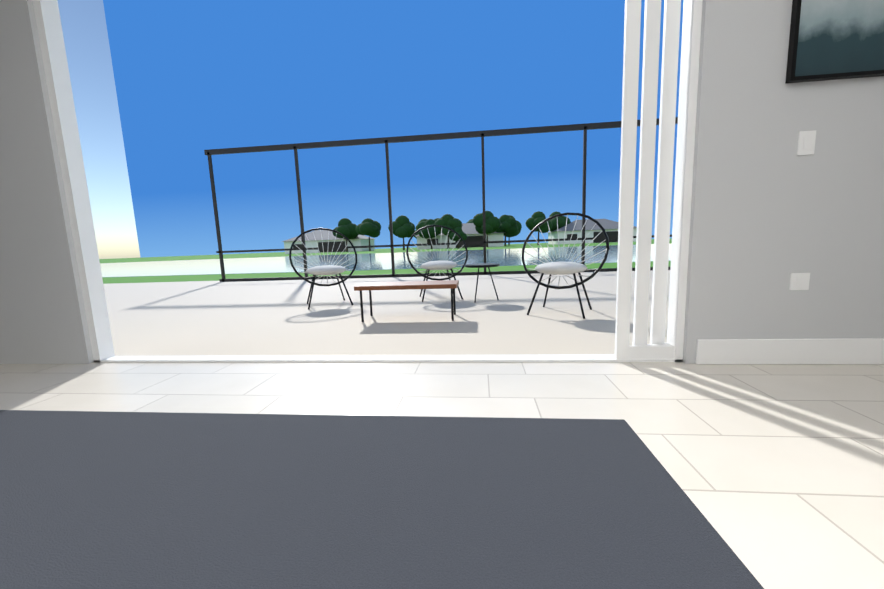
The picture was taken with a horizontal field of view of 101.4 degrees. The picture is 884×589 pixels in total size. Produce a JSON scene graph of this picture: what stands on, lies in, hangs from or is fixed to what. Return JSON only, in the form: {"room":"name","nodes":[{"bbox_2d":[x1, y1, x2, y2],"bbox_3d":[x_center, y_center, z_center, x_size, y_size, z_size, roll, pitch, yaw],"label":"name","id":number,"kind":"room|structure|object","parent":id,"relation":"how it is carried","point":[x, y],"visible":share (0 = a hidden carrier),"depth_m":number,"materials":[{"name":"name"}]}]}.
{"room":"living room","nodes":[
{"label":"living room","id":0,"kind":"room"},
{"bbox_2d":[0,0,93,363],"bbox_3d":[-3.906,-0.948,2.472,3.000,2.900,0.150,-1,8,6],"label":"wall","id":1,"kind":"structure","parent":0,"point":[43,319],"depth_m":2.33,"materials":[{"name":"grey paint"}]},
{"bbox_2d":[0,362,883,588],"bbox_3d":[0.482,1.467,-5.367,13.300,0.100,15.350,-1,8,6],"label":"floor","id":2,"kind":"structure","parent":0,"point":[775,472],"depth_m":1.56,"materials":[{"name":"tile"}]},
{"bbox_2d":[0,410,763,588],"bbox_3d":[-1.457,0.784,-0.209,3.970,0.012,3.700,-1,8,6],"label":"living room rug","id":3,"kind":"object","parent":2,"relation":"on","point":[122,500],"visible":1,"depth_m":0.98,"materials":[{"name":"grey fabric"}]},
{"bbox_2d":[683,0,883,363],"bbox_3d":[2.073,-1.074,1.828,1.510,2.900,0.150,-1,8,6],"label":"wall","id":4,"kind":"structure","parent":0,"point":[771,211],"depth_m":1.86,"materials":[{"name":"grey paint"}]},
{"bbox_2d":[695,338,883,363],"bbox_3d":[2.034,0.306,1.939,1.250,0.140,0.016,-1,8,6],"label":"baseboard","id":5,"kind":"structure","parent":4,"relation":"attached to","point":[801,351],"depth_m":1.95,"materials":[{"name":"white"}]},
{"bbox_2d":[789,273,809,289],"bbox_3d":[1.886,-0.069,1.906,0.090,0.090,0.008,-1,8,6],"label":"switch plate","id":6,"kind":"object","parent":4,"relation":"attached to","point":[798,281],"depth_m":1.90,"materials":[{"name":"white plastic"}]},
{"bbox_2d":[797,130,815,155],"bbox_3d":[1.832,-0.761,1.816,0.075,0.115,0.008,-1,8,6],"label":"switch plate","id":7,"kind":"object","parent":4,"relation":"attached to","point":[806,146],"depth_m":1.81,"materials":[{"name":"white plastic"}]},
{"bbox_2d":[785,0,883,83],"bbox_3d":[1.972,-1.397,1.700,0.570,0.700,0.030,-1,8,6],"label":"framed picture","id":8,"kind":"object","parent":4,"relation":"attached to","point":[835,39],"visible":1,"depth_m":1.73,"materials":[{"name":"black paint"}]},
{"label":"outside","id":9,"kind":"structure","parent":0,"visible":0},
{"bbox_2d":[99,238,671,355],"bbox_3d":[22.274,-27.386,203.120,500.000,0.120,407.850,-1,8,6],"label":"ground","id":10,"kind":"structure","parent":9,"point":[194,315],"depth_m":4.01,"materials":[{"name":"beige"}]},
{"bbox_2d":[289,228,356,308],"bbox_3d":[-1.525,-0.370,4.743,0.867,1.028,0.568,-5,8,-24],"label":"outdoor chair","id":11,"kind":"object","parent":10,"relation":"on","point":[331,270],"visible":1,"depth_m":4.69,"materials":[{"name":"black metal"}]},
{"bbox_2d":[282,230,374,253],"bbox_3d":[-35.276,-17.064,115.096,25.200,7.040,15.200,-1,8,6],"label":"house","id":12,"kind":"structure","parent":10,"relation":"on","point":[360,240],"depth_m":108.84,"materials":[{"name":"white paint"}]},
{"bbox_2d":[332,218,358,251],"bbox_3d":[-27.855,-17.473,105.855,8.051,9.806,7.656,-1,8,6],"label":"tree","id":13,"kind":"object","parent":10,"relation":"on","point":[346,227],"visible":0.9,"depth_m":103.84,"materials":[{"name":"green plant"}]},
{"bbox_2d":[355,218,380,250],"bbox_3d":[-19.338,-15.744,95.241,6.429,8.617,6.968,-1,8,6],"label":"tree","id":14,"kind":"object","parent":10,"relation":"on","point":[369,227],"visible":1,"depth_m":93.37,"materials":[{"name":"green plant"}]},
{"bbox_2d":[100,243,671,276],"bbox_3d":[-1.711,-3.473,31.757,120.000,0.015,39.000,-1,8,6],"label":"water","id":15,"kind":"structure","parent":10,"relation":"on","point":[500,257],"depth_m":20.89,"materials":[{"name":"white liquid"}]},
{"bbox_2d":[388,215,414,249],"bbox_3d":[-9.893,-15.421,90.352,6.628,8.617,6.446,-1,8,6],"label":"tree","id":16,"kind":"object","parent":10,"relation":"on","point":[403,226],"visible":0.96,"depth_m":88.31,"materials":[{"name":"green plant"}]},
{"bbox_2d":[414,219,427,238],"bbox_3d":[-6.053,-23.516,139.337,10.069,11.296,9.721,-1,8,6],"label":"tree","id":17,"kind":"object","parent":10,"relation":"on","point":[420,224],"visible":0.21,"depth_m":136.06,"materials":[{"name":"green plant"}]},
{"bbox_2d":[418,219,440,248],"bbox_3d":[-2.998,-16.338,97.562,6.563,8.023,7.256,-1,8,6],"label":"tree","id":18,"kind":"object","parent":10,"relation":"on","point":[431,230],"visible":0.75,"depth_m":95.32,"materials":[{"name":"green plant"}]},
{"bbox_2d":[406,225,467,301],"bbox_3d":[-0.048,-0.455,4.980,0.867,1.028,0.568,-3,8,-9],"label":"outdoor chair","id":19,"kind":"object","parent":10,"relation":"on","point":[447,265],"visible":0.98,"depth_m":4.93,"materials":[{"name":"black metal"}]},
{"bbox_2d":[204,117,677,281],"bbox_3d":[-0.104,-2.077,8.570,11.500,3.280,0.060,-1,8,6],"label":"railing","id":20,"kind":"object","parent":10,"relation":"on","point":[585,127],"visible":0.75,"depth_m":8.58,"materials":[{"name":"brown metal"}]},
{"bbox_2d":[434,214,461,248],"bbox_3d":[1.627,-14.900,85.317,6.576,8.117,6.092,-1,8,6],"label":"tree","id":21,"kind":"object","parent":10,"relation":"on","point":[449,221],"visible":0.79,"depth_m":83.30,"materials":[{"name":"green plant"}]},
{"bbox_2d":[449,227,466,247],"bbox_3d":[3.747,-13.084,83.245,4.157,4.932,3.600,-1,8,6],"label":"tree","id":22,"kind":"object","parent":10,"relation":"on","point":[460,232],"visible":0.73,"depth_m":82.12,"materials":[{"name":"green plant"}]},
{"bbox_2d":[416,223,504,248],"bbox_3d":[5.564,-17.388,106.713,25.200,7.040,15.200,-1,8,6],"label":"house","id":23,"kind":"structure","parent":10,"relation":"on","point":[471,232],"depth_m":100.09,"materials":[{"name":"white paint"}]},
{"bbox_2d":[473,211,500,246],"bbox_3d":[11.426,-16.698,92.052,7.110,9.186,6.413,-1,8,6],"label":"tree","id":24,"kind":"object","parent":10,"relation":"on","point":[493,223],"visible":0.77,"depth_m":89.83,"materials":[{"name":"green plant"}]},
{"bbox_2d":[495,215,517,245],"bbox_3d":[17.598,-17.640,99.552,6.698,8.617,6.723,-1,8,6],"label":"tree","id":25,"kind":"object","parent":10,"relation":"on","point":[508,226],"visible":0.79,"depth_m":97.32,"materials":[{"name":"green plant"}]},
{"bbox_2d":[504,215,521,244],"bbox_3d":[24.928,-24.174,136.033,10.115,11.296,10.636,-1,8,6],"label":"tree","id":26,"kind":"object","parent":10,"relation":"on","point":[518,224],"visible":0.15,"depth_m":133.16,"materials":[{"name":"green plant"}]},
{"bbox_2d":[525,211,552,244],"bbox_3d":[24.871,-16.974,92.688,6.796,8.617,6.732,-1,8,6],"label":"tree","id":27,"kind":"object","parent":10,"relation":"on","point":[534,220],"visible":0.77,"depth_m":90.77,"materials":[{"name":"green plant"}]},
{"bbox_2d":[548,211,570,231],"bbox_3d":[34.763,-20.171,109.330,8.333,9.806,8.100,-1,8,6],"label":"tree","id":28,"kind":"object","parent":10,"relation":"on","point":[562,221],"visible":0.48,"depth_m":106.40,"materials":[{"name":"green plant"}]},
{"bbox_2d":[522,212,608,318],"bbox_3d":[1.204,-0.320,3.651,0.867,1.028,0.568,3,9,31],"label":"outdoor chair","id":29,"kind":"object","parent":10,"relation":"on","point":[559,268],"visible":1,"depth_m":3.59,"materials":[{"name":"black metal"}]},
{"bbox_2d":[547,219,636,243],"bbox_3d":[44.454,-19.015,108.503,23.200,7.040,15.200,-1,8,6],"label":"house","id":30,"kind":"structure","parent":10,"relation":"on","point":[610,227],"depth_m":102.56,"materials":[{"name":"white paint"}]},
{"bbox_3d":[-0.589,-2.222,1.948,3.760,0.470,0.150,-1,8,6],"label":"wall","id":31,"kind":"structure","parent":0,"visible":0},
{"bbox_2d":[33,0,702,361],"bbox_3d":[-0.537,-0.787,2.146,3.760,2.430,0.100,-1,8,6],"label":"sliding door","id":32,"kind":"structure","parent":31,"relation":"attached to","point":[60,93],"depth_m":2.04,"materials":[{"name":"white"}]},
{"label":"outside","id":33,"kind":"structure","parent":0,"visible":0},
{"bbox_2d":[103,0,683,257],"bbox_3d":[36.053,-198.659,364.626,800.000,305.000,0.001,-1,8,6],"label":"sky","id":34,"kind":"structure","parent":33,"point":[194,79],"depth_m":378.04,"materials":[{"name":"blue"}]}
]}

